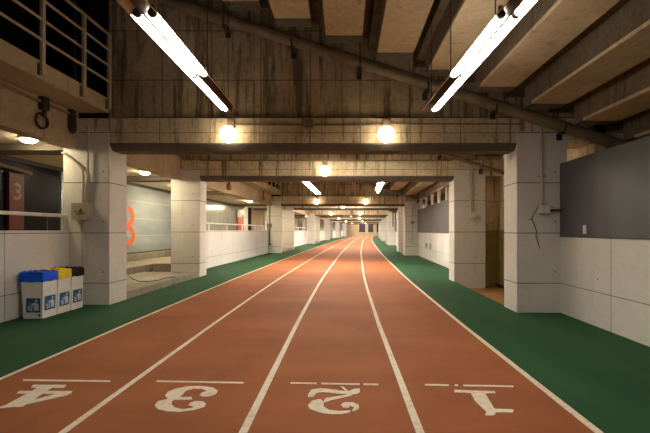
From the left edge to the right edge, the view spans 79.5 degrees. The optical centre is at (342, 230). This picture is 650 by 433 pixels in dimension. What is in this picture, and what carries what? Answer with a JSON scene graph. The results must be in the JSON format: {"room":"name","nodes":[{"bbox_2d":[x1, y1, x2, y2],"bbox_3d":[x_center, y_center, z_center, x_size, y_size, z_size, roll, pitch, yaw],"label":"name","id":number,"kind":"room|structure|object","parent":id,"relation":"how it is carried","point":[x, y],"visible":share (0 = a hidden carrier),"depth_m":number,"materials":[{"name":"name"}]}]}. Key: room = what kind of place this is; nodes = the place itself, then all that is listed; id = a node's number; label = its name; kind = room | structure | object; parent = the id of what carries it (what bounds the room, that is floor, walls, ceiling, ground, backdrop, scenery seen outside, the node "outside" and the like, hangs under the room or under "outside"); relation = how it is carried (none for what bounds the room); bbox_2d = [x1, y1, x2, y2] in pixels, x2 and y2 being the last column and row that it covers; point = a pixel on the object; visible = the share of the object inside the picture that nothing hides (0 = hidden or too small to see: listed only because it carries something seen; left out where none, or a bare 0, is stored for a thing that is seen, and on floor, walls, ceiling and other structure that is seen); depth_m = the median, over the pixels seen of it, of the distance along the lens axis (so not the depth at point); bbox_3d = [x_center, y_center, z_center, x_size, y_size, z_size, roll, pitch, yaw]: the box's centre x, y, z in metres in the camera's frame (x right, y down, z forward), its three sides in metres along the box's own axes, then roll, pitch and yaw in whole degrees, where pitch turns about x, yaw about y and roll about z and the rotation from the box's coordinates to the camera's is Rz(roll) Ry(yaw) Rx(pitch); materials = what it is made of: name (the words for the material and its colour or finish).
{"room":"indoor running track","nodes":[
{"label":"indoor running track","id":0,"kind":"room"},
{"bbox_2d":[0,0,28,53],"bbox_3d":[-2.827,-4.165,47.500,6.247,3.900,105.000,0,0,0],"label":"wall","id":1,"kind":"structure","parent":0,"point":[11,33],"depth_m":6.83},
{"bbox_2d":[0,0,110,112],"bbox_3d":[-4.951,-2.805,0.990,1.622,1.411,11.984,0,0,0],"label":"balcony","id":2,"kind":"object","parent":1,"relation":"attached to","point":[18,68],"visible":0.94,"depth_m":5.79,"materials":[{"name":"concrete"}]},
{"bbox_2d":[72,0,76,80],"bbox_3d":[-4.750,-3.595,6.900,0.059,2.440,0.059,0,0,0],"label":"standpipe","id":3,"kind":"object","parent":2,"relation":"on","point":[74,11],"visible":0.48,"depth_m":6.88,"materials":[{"name":"metal"}]},
{"bbox_2d":[241,182,281,194],"bbox_3d":[-4.635,-2.805,17.340,1.604,1.411,11.349,0,0,2],"label":"balcony","id":4,"kind":"object","parent":1,"relation":"attached to","point":[262,186],"visible":0.21,"depth_m":19.98,"materials":[{"name":"concrete"}]},
{"bbox_2d":[226,182,231,189],"bbox_3d":[-4.476,-1.847,15.300,0.180,0.505,0.280,0,0,0],"label":"speaker","id":5,"kind":"object","parent":4,"relation":"hanging from","point":[228,186],"visible":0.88,"depth_m":15.16},
{"bbox_2d":[0,231,68,322],"bbox_3d":[-5.013,0.743,1.000,0.215,1.485,12.000,0,0,0],"label":"wall","id":6,"kind":"structure","parent":0,"point":[20,251],"depth_m":5.94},
{"bbox_2d":[0,211,65,230],"bbox_3d":[-4.993,-0.145,1.000,0.075,0.290,12.000,0,0,0],"label":"rail","id":7,"kind":"object","parent":6,"relation":"on","point":[63,216],"visible":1,"depth_m":6.42,"materials":[{"name":"metal"}]},
{"bbox_2d":[0,79,77,147],"bbox_3d":[-4.873,-1.788,1.000,0.255,0.635,12.000,0,0,0],"label":"wall","id":8,"kind":"structure","parent":0,"point":[17,111],"depth_m":5.97,"materials":[{"name":"concrete"}]},
{"bbox_2d":[0,82,76,133],"bbox_3d":[-4.700,-1.837,0.950,0.120,0.515,11.900,0,0,0],"label":"cable","id":9,"kind":"object","parent":8,"relation":"attached to","point":[44,104],"visible":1,"depth_m":6.13,"materials":[{"name":"metal"}]},
{"bbox_2d":[0,130,212,190],"bbox_3d":[-5.928,-1.640,5.300,2.546,0.150,20.600,0,0,0],"label":"ceiling","id":10,"kind":"structure","parent":0,"point":[6,137],"depth_m":8.60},
{"bbox_2d":[18,136,37,142],"bbox_3d":[-5.321,-1.550,6.600,0.280,0.140,0.280,0,0,0],"label":"ceiling lamp","id":11,"kind":"object","parent":10,"relation":"attached to","point":[22,138],"visible":0.54,"depth_m":6.52,"materials":[{"name":"white"}]},
{"bbox_2d":[127,250,170,271],"bbox_3d":[-3.477,1.175,47.500,7.247,0.820,105.000,0,0,0],"label":"floor","id":12,"kind":"structure","parent":0,"point":[161,260],"depth_m":12.63,"materials":[{"name":"concrete"}]},
{"bbox_2d":[127,154,179,178],"bbox_3d":[-4.827,-1.788,9.350,0.246,0.635,3.705,0,0,1],"label":"wall","id":13,"kind":"structure","parent":0,"point":[164,165],"depth_m":9.93,"materials":[{"name":"concrete"}]},
{"bbox_2d":[206,231,268,268],"bbox_3d":[-4.702,0.743,17.350,0.209,1.485,11.316,0,0,2],"label":"wall","id":14,"kind":"structure","parent":0,"point":[222,247],"depth_m":16.52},
{"bbox_2d":[206,222,265,230],"bbox_3d":[-4.683,-0.145,17.350,0.070,0.290,11.310,0,0,2],"label":"rail","id":15,"kind":"object","parent":14,"relation":"on","point":[208,223],"visible":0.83,"depth_m":16.48,"materials":[{"name":"metal"}]},
{"bbox_2d":[206,182,270,205],"bbox_3d":[-4.562,-1.788,17.350,0.249,0.635,11.317,0,0,2],"label":"wall","id":16,"kind":"structure","parent":0,"point":[240,190],"depth_m":17.27,"materials":[{"name":"concrete"}]},
{"bbox_2d":[244,207,247,230],"bbox_3d":[-6.487,-0.265,25.850,0.120,2.700,0.907,0,0,3],"label":"wall","id":17,"kind":"structure","parent":0,"point":[245,208],"depth_m":25.95,"materials":[{"name":"white paint"}]},
{"bbox_2d":[0,155,244,253],"bbox_3d":[-6.889,-0.370,10.203,0.329,2.410,30.408,0,0,1],"label":"trim","id":18,"kind":"structure","parent":17,"relation":"attached to","point":[4,157],"depth_m":9.59,"materials":[{"name":"metal"}]},
{"bbox_2d":[0,159,59,230],"bbox_3d":[-7.132,-0.265,2.350,0.176,2.700,14.700,0,0,0],"label":"window","id":19,"kind":"structure","parent":18,"relation":"attached to","point":[42,188],"depth_m":8.98,"materials":[{"name":"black glass"}]},
{"bbox_2d":[7,172,23,230],"bbox_3d":[-7.014,-0.275,8.355,0.070,1.920,0.370,0,0,0],"label":"gate sign","id":20,"kind":"object","parent":19,"relation":"attached to","point":[15,181],"visible":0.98,"depth_m":8.32,"materials":[{"name":"red metal"}]},
{"bbox_2d":[0,163,32,174],"bbox_3d":[-6.965,-1.313,7.752,0.070,0.174,1.904,0,0,1],"label":"frame","id":21,"kind":"object","parent":20,"relation":"attached to","point":[1,164],"visible":1,"depth_m":8.27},
{"bbox_2d":[60,171,170,252],"bbox_3d":[-6.979,-0.265,13.675,0.138,2.700,7.859,0,0,2],"label":"window","id":22,"kind":"structure","parent":18,"relation":"attached to","point":[151,224],"depth_m":13.88,"materials":[{"name":"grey glass"}]},
{"bbox_2d":[127,206,134,245],"bbox_3d":[-6.962,-0.142,12.580,0.006,1.315,0.881,0,0,2],"label":"number","id":23,"kind":"object","parent":22,"relation":"attached to","point":[129,208],"depth_m":12.82,"materials":[{"name":"orange paint"}]},
{"bbox_2d":[206,201,243,230],"bbox_3d":[-6.677,-0.265,21.525,0.130,2.700,7.762,0,0,2],"label":"window","id":24,"kind":"structure","parent":17,"relation":"in","point":[216,212],"depth_m":21.29,"materials":[{"name":"grey glass"}]},
{"bbox_2d":[237,210,240,230],"bbox_3d":[-6.438,-0.275,24.175,0.070,1.920,0.653,0,0,3],"label":"gate sign","id":25,"kind":"object","parent":24,"relation":"attached to","point":[238,211],"visible":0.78,"depth_m":23.95,"materials":[{"name":"orange paint"}]},
{"bbox_2d":[248,207,250,230],"bbox_3d":[-6.445,-0.265,26.700,0.120,2.700,0.807,0,0,3],"label":"door","id":26,"kind":"structure","parent":17,"relation":"in","point":[249,209],"depth_m":26.65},
{"bbox_2d":[251,208,263,230],"bbox_3d":[-6.339,-0.265,28.750,0.121,2.700,3.311,0,0,3],"label":"wall","id":27,"kind":"structure","parent":0,"point":[257,216],"depth_m":28.66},
{"bbox_2d":[206,192,323,221],"bbox_3d":[-2.867,-1.640,58.750,8.027,0.150,82.500,0,0,0],"label":"ceiling","id":28,"kind":"structure","parent":0,"point":[217,196],"depth_m":19.69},
{"bbox_2d":[264,210,266,230],"bbox_3d":[-6.135,-0.265,30.700,0.120,2.700,0.607,0,0,3],"label":"wall","id":29,"kind":"structure","parent":0,"point":[265,212],"depth_m":30.60,"materials":[{"name":"white paint"}]},
{"bbox_2d":[294,231,307,246],"bbox_3d":[-3.949,0.743,33.350,0.204,1.485,11.328,0,0,3],"label":"wall","id":30,"kind":"structure","parent":0,"point":[300,237],"depth_m":34.68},
{"bbox_2d":[29,0,573,117],"bbox_3d":[0.090,-4.015,7.275,11.650,4.000,0.350,0,0,0],"label":"wall","id":31,"kind":"structure","parent":0,"point":[259,76],"depth_m":7.10,"materials":[{"name":"concrete"}]},
{"bbox_2d":[147,0,628,147],"bbox_3d":[0.865,-2.763,6.921,8.959,3.061,0.356,0,0,0],"label":"drain pipe","id":32,"kind":"object","parent":31,"relation":"attached to","point":[227,20],"visible":0.86,"depth_m":6.79,"materials":[{"name":"metal"}]},
{"bbox_2d":[294,210,308,215],"bbox_3d":[-3.809,-1.788,33.350,0.244,0.635,11.329,0,0,3],"label":"wall","id":33,"kind":"structure","parent":0,"point":[303,212],"depth_m":35.36,"materials":[{"name":"concrete"}]},
{"bbox_2d":[294,217,334,230],"bbox_3d":[-3.558,-0.265,67.500,5.008,2.700,65.000,0,0,0],"label":"wall","id":34,"kind":"structure","parent":0,"point":[295,219],"depth_m":50.03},
{"bbox_2d":[298,220,302,230],"bbox_3d":[-5.190,-0.365,47.600,0.040,1.700,3.208,0,0,3],"label":"window","id":35,"kind":"structure","parent":34,"relation":"in","point":[300,223],"depth_m":47.50,"materials":[{"name":"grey glass"}]},
{"bbox_2d":[320,231,324,240],"bbox_3d":[-3.022,0.743,49.350,0.214,1.485,11.333,0,0,3],"label":"wall","id":36,"kind":"structure","parent":0,"point":[322,233],"depth_m":52.29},
{"bbox_2d":[0,236,649,432],"bbox_3d":[2.524,1.554,47.775,14.950,0.462,105.550,0,0,0],"label":"floor","id":37,"kind":"structure","parent":0,"point":[603,375],"depth_m":5.17,"materials":[{"name":"rubber"}]},
{"bbox_2d":[19,269,57,318],"bbox_3d":[-4.675,0.964,6.000,0.373,0.722,0.317,0,0,0],"label":"recycling bin","id":38,"kind":"object","parent":37,"relation":"on","point":[38,287],"visible":1,"depth_m":5.86,"materials":[{"name":"white plastic"}]},
{"bbox_2d":[40,267,71,313],"bbox_3d":[-4.674,0.966,6.310,0.371,0.718,0.318,0,0,0],"label":"recycling bin","id":39,"kind":"object","parent":37,"relation":"on","point":[64,274],"visible":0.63,"depth_m":6.30,"materials":[{"name":"white plastic"}]},
{"bbox_2d":[50,266,83,309],"bbox_3d":[-4.675,0.965,6.620,0.371,0.719,0.319,0,0,0],"label":"recycling bin","id":40,"kind":"object","parent":37,"relation":"on","point":[76,294],"visible":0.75,"depth_m":6.61,"materials":[{"name":"white plastic"}]},
{"bbox_2d":[63,132,126,304],"bbox_3d":[-4.600,0.080,7.269,0.830,3.710,0.562,0,0,0],"label":"column","id":41,"kind":"structure","parent":37,"relation":"on","point":[105,236],"depth_m":6.99,"materials":[{"name":"white paint"}]},
{"bbox_2d":[61,126,92,266],"bbox_3d":[-4.747,-0.586,6.917,0.543,2.547,0.140,0,0,0],"label":"switch box","id":42,"kind":"object","parent":41,"relation":"attached to","point":[82,211],"visible":0.99,"depth_m":6.92,"materials":[{"name":"grey plastic"}]},
{"bbox_2d":[127,264,198,298],"bbox_3d":[-5.048,1.239,9.350,1.834,0.492,4.700,0,0,0],"label":"entrance steps","id":43,"kind":"structure","parent":37,"relation":"on","point":[134,288],"depth_m":9.80,"materials":[{"name":"concrete"}]},
{"bbox_2d":[128,275,177,281],"bbox_3d":[-4.749,1.173,9.735,0.905,0.018,1.575,0,0,-35],"label":"cord","id":44,"kind":"object","parent":43,"relation":"on","point":[128,275],"visible":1,"depth_m":9.27,"materials":[{"name":"black plastic"}]},
{"bbox_2d":[171,169,205,276],"bbox_3d":[-4.525,0.080,11.469,0.830,3.710,0.562,0,0,0],"label":"column","id":45,"kind":"structure","parent":37,"relation":"on","point":[188,193],"depth_m":11.19,"materials":[{"name":"white paint"}]},
{"bbox_2d":[267,201,281,252],"bbox_3d":[-4.075,0.110,23.269,0.830,3.650,0.562,0,0,0],"label":"column","id":46,"kind":"structure","parent":37,"relation":"on","point":[275,208],"depth_m":22.99,"materials":[{"name":"white paint"}]},
{"bbox_2d":[267,205,271,244],"bbox_3d":[-4.316,-0.462,22.923,0.240,2.665,0.126,0,0,0],"label":"conduit","id":47,"kind":"object","parent":46,"relation":"attached to","point":[269,225],"visible":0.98,"depth_m":22.93,"materials":[{"name":"metal"}]},
{"bbox_2d":[282,206,293,249],"bbox_3d":[-3.875,0.110,27.469,0.830,3.650,0.562,0,0,0],"label":"column","id":48,"kind":"structure","parent":37,"relation":"on","point":[288,212],"depth_m":27.19,"materials":[{"name":"white paint"}]},
{"bbox_2d":[0,236,603,432],"bbox_3d":[2.326,1.386,47.400,10.982,0.057,104.800,0,0,0],"label":"track","id":49,"kind":"object","parent":37,"relation":"on","point":[332,337],"visible":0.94,"depth_m":3.80,"materials":[{"name":"red rubber"}]},
{"bbox_2d":[306,213,314,243],"bbox_3d":[-3.235,0.110,39.269,0.830,3.650,0.562,0,0,0],"label":"column","id":50,"kind":"structure","parent":37,"relation":"on","point":[310,220],"depth_m":38.99,"materials":[{"name":"white paint"}]},
{"bbox_2d":[315,216,319,240],"bbox_3d":[-2.985,0.110,43.469,0.830,3.650,0.562,0,0,0],"label":"column","id":51,"kind":"structure","parent":37,"relation":"on","point":[317,218],"depth_m":43.19,"materials":[{"name":"white paint"}]},
{"bbox_2d":[324,218,329,239],"bbox_3d":[-2.265,0.110,55.269,0.830,3.650,0.562,0,0,0],"label":"column","id":52,"kind":"structure","parent":37,"relation":"on","point":[327,221],"depth_m":54.98,"materials":[{"name":"white paint"}]},
{"bbox_2d":[330,220,332,237],"bbox_3d":[-1.966,0.110,59.469,0.830,3.650,0.562,0,0,0],"label":"column","id":53,"kind":"structure","parent":37,"relation":"on","point":[331,221],"depth_m":59.19,"materials":[{"name":"white paint"}]},
{"bbox_2d":[335,221,338,237],"bbox_3d":[-1.065,0.110,71.269,0.830,3.650,0.562,0,0,0],"label":"column","id":54,"kind":"structure","parent":37,"relation":"on","point":[336,222],"depth_m":70.98,"materials":[{"name":"white paint"}]},
{"bbox_2d":[342,223,345,235],"bbox_3d":[0.216,0.110,87.269,0.830,3.650,0.562,0,0,0],"label":"column","id":55,"kind":"structure","parent":37,"relation":"on","point":[343,224],"depth_m":86.99,"materials":[{"name":"white paint"}]},
{"bbox_2d":[381,218,384,240],"bbox_3d":[5.900,0.110,55.269,0.900,3.650,0.562,0,0,0],"label":"column","id":56,"kind":"structure","parent":37,"relation":"on","point":[383,219],"depth_m":54.98,"materials":[{"name":"white paint"}]},
{"bbox_2d":[385,216,386,243],"bbox_3d":[5.180,0.110,43.469,0.900,3.650,0.562,0,0,0],"label":"column","id":57,"kind":"structure","parent":37,"relation":"on","point":[386,216],"depth_m":43.19,"materials":[{"name":"white paint"}]},
{"bbox_2d":[387,213,395,244],"bbox_3d":[4.930,0.110,39.269,0.900,3.650,0.562,0,0,0],"label":"column","id":58,"kind":"structure","parent":37,"relation":"on","point":[391,234],"depth_m":38.99,"materials":[{"name":"white paint"}]},
{"bbox_2d":[392,212,395,230],"bbox_3d":[5.118,-1.049,38.950,0.370,2.197,0.120,0,0,0],"label":"conduit","id":59,"kind":"object","parent":58,"relation":"attached to","point":[392,212],"visible":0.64,"depth_m":38.91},
{"bbox_2d":[397,206,402,253],"bbox_3d":[4.290,0.110,27.469,0.900,3.650,0.562,0,0,0],"label":"column","id":60,"kind":"structure","parent":37,"relation":"on","point":[400,208],"depth_m":27.19,"materials":[{"name":"white paint"}]},
{"bbox_2d":[403,201,419,255],"bbox_3d":[4.090,0.110,23.269,0.900,3.650,0.562,0,0,0],"label":"column","id":61,"kind":"structure","parent":37,"relation":"on","point":[409,248],"depth_m":22.99,"materials":[{"name":"white paint"}]},
{"bbox_2d":[411,207,417,244],"bbox_3d":[4.198,-0.269,22.933,0.434,2.228,0.106,0,0,0],"label":"conduit","id":62,"kind":"object","parent":61,"relation":"attached to","point":[412,221],"visible":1,"depth_m":22.93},
{"bbox_2d":[449,169,484,287],"bbox_3d":[3.640,0.080,11.469,0.900,3.710,0.562,0,0,0],"label":"column","id":63,"kind":"structure","parent":37,"relation":"on","point":[466,235],"depth_m":11.19,"materials":[{"name":"white paint"}]},
{"bbox_2d":[468,168,475,217],"bbox_3d":[3.688,-1.067,11.133,0.200,1.436,0.106,0,0,0],"label":"conduit","id":64,"kind":"object","parent":63,"relation":"attached to","point":[470,215],"visible":1,"depth_m":11.11,"materials":[{"name":"metal"}]},
{"bbox_2d":[504,132,566,312],"bbox_3d":[3.565,0.080,7.269,0.900,3.710,0.562,0,0,0],"label":"column","id":65,"kind":"structure","parent":37,"relation":"on","point":[532,274],"depth_m":6.99,"materials":[{"name":"white paint"}]},
{"bbox_2d":[530,126,561,248],"bbox_3d":[3.608,-0.805,6.935,0.591,2.255,0.110,0,0,0],"label":"conduit","id":66,"kind":"object","parent":65,"relation":"attached to","point":[542,209],"visible":0.98,"depth_m":6.92,"materials":[{"name":"metal"}]},
{"bbox_2d":[174,154,501,159],"bbox_3d":[0.165,-4.015,11.475,11.650,4.000,0.350,0,0,0],"label":"wall","id":67,"kind":"structure","parent":0,"point":[200,156],"depth_m":11.30,"materials":[{"name":"concrete"}]},
{"bbox_2d":[265,182,417,195],"bbox_3d":[0.615,-4.015,23.275,11.650,4.000,0.350,0,0,0],"label":"wall","id":68,"kind":"structure","parent":0,"point":[288,188],"depth_m":23.10,"materials":[{"name":"concrete"}]},
{"bbox_2d":[356,182,430,204],"bbox_3d":[1.640,-2.667,22.921,8.259,2.870,0.356,0,0,0],"label":"drain pipe","id":69,"kind":"object","parent":68,"relation":"attached to","point":[366,183],"visible":0.32,"depth_m":22.79,"materials":[{"name":"metal"}]},
{"bbox_2d":[341,224,377,235],"bbox_3d":[6.046,-1.815,100.150,24.000,7.600,0.300,0,0,0],"label":"wall","id":70,"kind":"structure","parent":0,"point":[352,229],"depth_m":100.00,"materials":[{"name":"paint"}]},
{"bbox_2d":[359,224,364,231],"bbox_3d":[4.921,-0.640,99.960,1.650,2.150,0.120,0,0,0],"label":"window","id":71,"kind":"structure","parent":70,"relation":"in","point":[361,226],"depth_m":99.93,"materials":[{"name":"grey glass"}]},
{"bbox_2d":[368,224,372,231],"bbox_3d":[7.096,-0.640,99.960,1.400,2.150,0.120,0,0,0],"label":"window","id":72,"kind":"structure","parent":70,"relation":"in","point":[370,226],"depth_m":99.93,"materials":[{"name":"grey glass"}]},
{"bbox_2d":[418,232,448,267],"bbox_3d":[4.285,0.951,17.350,0.174,1.668,11.315,0,0,2],"label":"wall","id":73,"kind":"structure","parent":0,"point":[438,253],"depth_m":17.77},
{"bbox_2d":[418,200,448,232],"bbox_3d":[4.245,-0.542,17.340,0.134,1.315,11.293,0,0,2],"label":"panel","id":74,"kind":"object","parent":73,"relation":"on","point":[434,218],"visible":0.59,"depth_m":17.90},
{"bbox_2d":[437,191,440,202],"bbox_3d":[4.233,-1.633,17.200,0.110,0.865,0.120,0,0,0],"label":"post","id":75,"kind":"object","parent":74,"relation":"on","point":[438,192],"visible":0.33,"depth_m":17.14,"materials":[{"name":"white paint"}]},
{"bbox_2d":[446,187,448,199],"bbox_3d":[4.170,-1.633,15.600,0.110,0.865,0.120,0,0,0],"label":"post","id":76,"kind":"object","parent":74,"relation":"on","point":[447,188],"visible":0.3,"depth_m":15.54,"materials":[{"name":"white paint"}]},
{"bbox_2d":[262,0,649,193],"bbox_3d":[2.643,-3.769,47.500,19.167,4.330,105.000,0,0,0],"label":"ceiling","id":77,"kind":"structure","parent":0,"point":[372,7],"depth_m":6.32,"materials":[{"name":"concrete"}]},
{"bbox_2d":[223,0,261,9],"bbox_3d":[-1.626,-3.852,0.750,0.589,0.400,11.500,0,0,0],"label":"rib","id":78,"kind":"object","parent":77,"relation":"attached to","point":[231,4],"visible":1,"depth_m":6.34,"materials":[{"name":"concrete"}]},
{"bbox_2d":[116,0,237,111],"bbox_3d":[-1.510,-2.641,2.974,0.220,2.032,4.793,0,0,-1],"label":"fitting","id":79,"kind":"object","parent":78,"relation":"hanging from","point":[145,14],"visible":1,"depth_m":3.49,"materials":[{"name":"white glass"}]},
{"bbox_2d":[269,0,311,26],"bbox_3d":[-0.806,-3.580,0.750,0.589,0.400,11.500,0,0,0],"label":"rib","id":80,"kind":"object","parent":77,"relation":"attached to","point":[287,13],"visible":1,"depth_m":6.08,"materials":[{"name":"concrete"}]},
{"bbox_2d":[303,182,320,193],"bbox_3d":[-1.188,-2.641,15.233,0.222,2.032,4.799,0,0,2],"label":"fitting","id":81,"kind":"object","parent":77,"relation":"hanging from","point":[308,184],"visible":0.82,"depth_m":15.37,"materials":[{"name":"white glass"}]},
{"bbox_2d":[0,118,629,154],"bbox_3d":[-0.785,-1.730,7.250,12.400,0.570,0.508,0,0,0],"label":"concrete beam","id":82,"kind":"structure","parent":77,"relation":"attached to","point":[127,135],"depth_m":7.00,"materials":[{"name":"concrete"}]},
{"bbox_2d":[219,119,236,142],"bbox_3d":[-2.010,-1.762,6.841,0.294,0.447,0.317,0,0,0],"label":"globe lamp","id":83,"kind":"object","parent":82,"relation":"attached to","point":[228,134],"visible":1,"depth_m":6.74,"materials":[{"name":"white"}]},
{"bbox_2d":[116,117,573,117],"bbox_3d":[0.250,-2.035,7.050,8.700,0.036,0.036,0,0,0],"label":"conduit","id":84,"kind":"object","parent":82,"relation":"on","point":[116,117],"visible":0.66,"depth_m":7.03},
{"bbox_2d":[235,119,521,128],"bbox_3d":[0.635,-1.895,6.949,5.130,0.160,0.099,0,0,0],"label":"conduit","id":85,"kind":"object","parent":82,"relation":"attached to","point":[308,123],"visible":1,"depth_m":6.95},
{"bbox_2d":[378,119,393,142],"bbox_3d":[0.755,-1.762,6.841,0.294,0.447,0.317,0,0,0],"label":"globe lamp","id":86,"kind":"object","parent":82,"relation":"attached to","point":[385,133],"visible":1,"depth_m":6.74,"materials":[{"name":"white"}]},
{"bbox_2d":[127,160,502,181],"bbox_3d":[-0.710,-1.730,11.450,12.400,0.570,0.508,0,0,0],"label":"concrete beam","id":87,"kind":"structure","parent":77,"relation":"attached to","point":[210,171],"depth_m":11.20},
{"bbox_2d":[319,163,329,175],"bbox_3d":[-0.520,-1.762,11.041,0.294,0.447,0.317,0,0,0],"label":"globe lamp","id":88,"kind":"object","parent":87,"relation":"attached to","point":[324,170],"visible":1,"depth_m":10.94,"materials":[{"name":"white"}]},
{"bbox_2d":[200,158,450,162],"bbox_3d":[-0.500,-1.995,11.159,7.200,0.120,0.079,0,0,0],"label":"conduit","id":89,"kind":"object","parent":87,"relation":"attached to","point":[324,160],"visible":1,"depth_m":11.14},
{"bbox_2d":[437,154,503,174],"bbox_3d":[3.590,-1.942,11.070,3.030,1.049,0.255,0,0,0],"label":"drain pipe","id":90,"kind":"object","parent":87,"relation":"attached to","point":[482,166],"visible":0.73,"depth_m":11.03,"materials":[{"name":"metal"}]},
{"bbox_2d":[253,206,397,209],"bbox_3d":[-0.060,-1.730,27.450,12.400,0.570,0.508,0,0,0],"label":"concrete beam","id":91,"kind":"structure","parent":77,"relation":"attached to","point":[294,207],"depth_m":27.21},
{"bbox_2d":[234,196,430,205],"bbox_3d":[-0.260,-1.730,23.250,12.400,0.570,0.508,0,0,0],"label":"concrete beam","id":92,"kind":"structure","parent":77,"relation":"attached to","point":[285,200],"depth_m":23.00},
{"bbox_2d":[295,216,385,217],"bbox_3d":[0.830,-1.730,43.450,12.400,0.570,0.508,0,0,0],"label":"concrete beam","id":93,"kind":"structure","parent":77,"relation":"attached to","point":[295,216],"depth_m":43.35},
{"bbox_2d":[322,0,365,42],"bbox_3d":[0.014,-3.308,0.750,0.589,0.400,11.500,0,0,0],"label":"rib","id":94,"kind":"object","parent":77,"relation":"attached to","point":[343,19],"visible":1,"depth_m":5.77,"materials":[{"name":"concrete"}]},
{"bbox_2d":[294,210,394,215],"bbox_3d":[0.580,-1.730,39.250,12.400,0.570,0.508,0,0,0],"label":"concrete beam","id":95,"kind":"structure","parent":77,"relation":"attached to","point":[317,212],"depth_m":39.00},
{"bbox_2d":[320,220,380,220],"bbox_3d":[1.849,-1.730,59.450,12.400,0.570,0.508,0,0,0],"label":"concrete beam","id":96,"kind":"structure","parent":77,"relation":"attached to","point":[320,220],"depth_m":59.22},
{"bbox_2d":[320,218,381,219],"bbox_3d":[1.550,-1.730,55.250,12.400,0.570,0.508,0,0,0],"label":"concrete beam","id":97,"kind":"structure","parent":77,"relation":"attached to","point":[330,218],"depth_m":55.00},
{"bbox_2d":[333,221,379,222],"bbox_3d":[2.750,-1.730,71.250,12.400,0.570,0.508,0,0,0],"label":"concrete beam","id":98,"kind":"structure","parent":77,"relation":"attached to","point":[339,221],"depth_m":71.04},
{"bbox_2d":[374,182,383,192],"bbox_3d":[1.377,-2.436,15.129,0.221,1.621,3.608,0,0,2],"label":"fitting","id":99,"kind":"object","parent":77,"relation":"hanging from","point":[379,185],"visible":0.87,"depth_m":14.87,"materials":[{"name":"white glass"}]},
{"bbox_2d":[390,182,407,190],"bbox_3d":[2.779,-2.492,17.100,0.593,0.400,10.829,0,0,2],"label":"rib","id":100,"kind":"object","parent":77,"relation":"attached to","point":[394,186],"visible":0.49,"depth_m":20.32,"materials":[{"name":"concrete"}]},
{"bbox_2d":[377,0,433,58],"bbox_3d":[0.834,-3.036,0.750,0.589,0.400,11.500,0,0,0],"label":"rib","id":101,"kind":"object","parent":77,"relation":"attached to","point":[401,24],"visible":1,"depth_m":5.47,"materials":[{"name":"concrete"}]},
{"bbox_2d":[404,182,434,194],"bbox_3d":[3.599,-2.220,17.100,0.593,0.400,10.829,0,0,2],"label":"rib","id":102,"kind":"object","parent":77,"relation":"attached to","point":[413,188],"visible":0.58,"depth_m":19.02,"materials":[{"name":"concrete"}]},
{"bbox_2d":[418,182,448,199],"bbox_3d":[4.419,-1.948,17.100,0.593,0.400,10.829,0,0,2],"label":"rib","id":103,"kind":"object","parent":77,"relation":"attached to","point":[438,186],"visible":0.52,"depth_m":18.21,"materials":[{"name":"concrete"}]},
{"bbox_2d":[433,193,445,204],"bbox_3d":[5.239,-1.676,17.100,0.593,0.400,10.829,0,0,2],"label":"rib","id":104,"kind":"object","parent":77,"relation":"attached to","point":[443,196],"visible":0.18,"depth_m":20.08,"materials":[{"name":"concrete"}]},
{"bbox_2d":[426,0,506,75],"bbox_3d":[1.654,-2.764,0.750,0.589,0.400,11.500,0,0,0],"label":"rib","id":105,"kind":"object","parent":77,"relation":"attached to","point":[469,18],"visible":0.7,"depth_m":5.13,"materials":[{"name":"concrete"}]},
{"bbox_2d":[422,0,537,111],"bbox_3d":[1.270,-2.436,2.994,0.220,1.621,4.798,0,0,-2],"label":"fitting","id":106,"kind":"object","parent":77,"relation":"hanging from","point":[509,14],"visible":1,"depth_m":3.53,"materials":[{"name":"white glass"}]},
{"bbox_2d":[475,0,619,91],"bbox_3d":[2.474,-2.492,0.750,0.589,0.400,11.500,0,0,0],"label":"ceiling beam","id":107,"kind":"structure","parent":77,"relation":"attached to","point":[548,26],"depth_m":4.79,"materials":[{"name":"concrete"}]},
{"bbox_2d":[524,0,649,107],"bbox_3d":[3.294,-2.220,0.750,0.589,0.400,11.500,0,0,0],"label":"ceiling beam","id":108,"kind":"structure","parent":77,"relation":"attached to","point":[621,42],"depth_m":4.80,"materials":[{"name":"concrete"}]},
{"bbox_2d":[574,59,649,124],"bbox_3d":[4.114,-1.948,0.750,0.589,0.400,11.500,0,0,0],"label":"rib","id":109,"kind":"object","parent":77,"relation":"attached to","point":[627,94],"visible":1,"depth_m":5.59,"materials":[{"name":"concrete"}]},
{"bbox_2d":[623,109,649,140],"bbox_3d":[4.934,-1.676,0.750,0.589,0.400,11.500,0,0,0],"label":"rib","id":110,"kind":"object","parent":77,"relation":"attached to","point":[635,127],"visible":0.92,"depth_m":6.19,"materials":[{"name":"concrete"}]},
{"bbox_2d":[470,286,503,304],"bbox_3d":[6.514,1.820,49.375,6.698,0.330,84.750,0,0,0],"label":"floor","id":111,"kind":"structure","parent":0,"point":[495,293],"depth_m":10.41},
{"bbox_2d":[485,178,496,285],"bbox_3d":[4.390,-0.365,11.690,0.600,4.500,0.080,0,0,0],"label":"wall","id":112,"kind":"structure","parent":0,"point":[490,235],"depth_m":11.65,"materials":[{"name":"brown paint"}]},
{"bbox_2d":[497,125,605,285],"bbox_3d":[4.655,-0.365,9.375,0.210,4.500,4.755,0,0,1],"label":"wall","id":113,"kind":"structure","parent":0,"point":[572,154],"depth_m":11.23,"materials":[{"name":"concrete"}]},
{"bbox_2d":[561,237,649,346],"bbox_3d":[3.975,0.951,1.000,0.180,1.668,12.000,0,0,0],"label":"wall","id":114,"kind":"structure","parent":0,"point":[605,282],"depth_m":5.69,"materials":[{"name":"concrete"}]},
{"bbox_2d":[560,135,649,239],"bbox_3d":[3.934,-0.542,0.990,0.140,1.315,11.980,0,0,0],"label":"panel","id":115,"kind":"object","parent":114,"relation":"on","point":[607,191],"visible":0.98,"depth_m":5.68,"materials":[{"name":"metal"}]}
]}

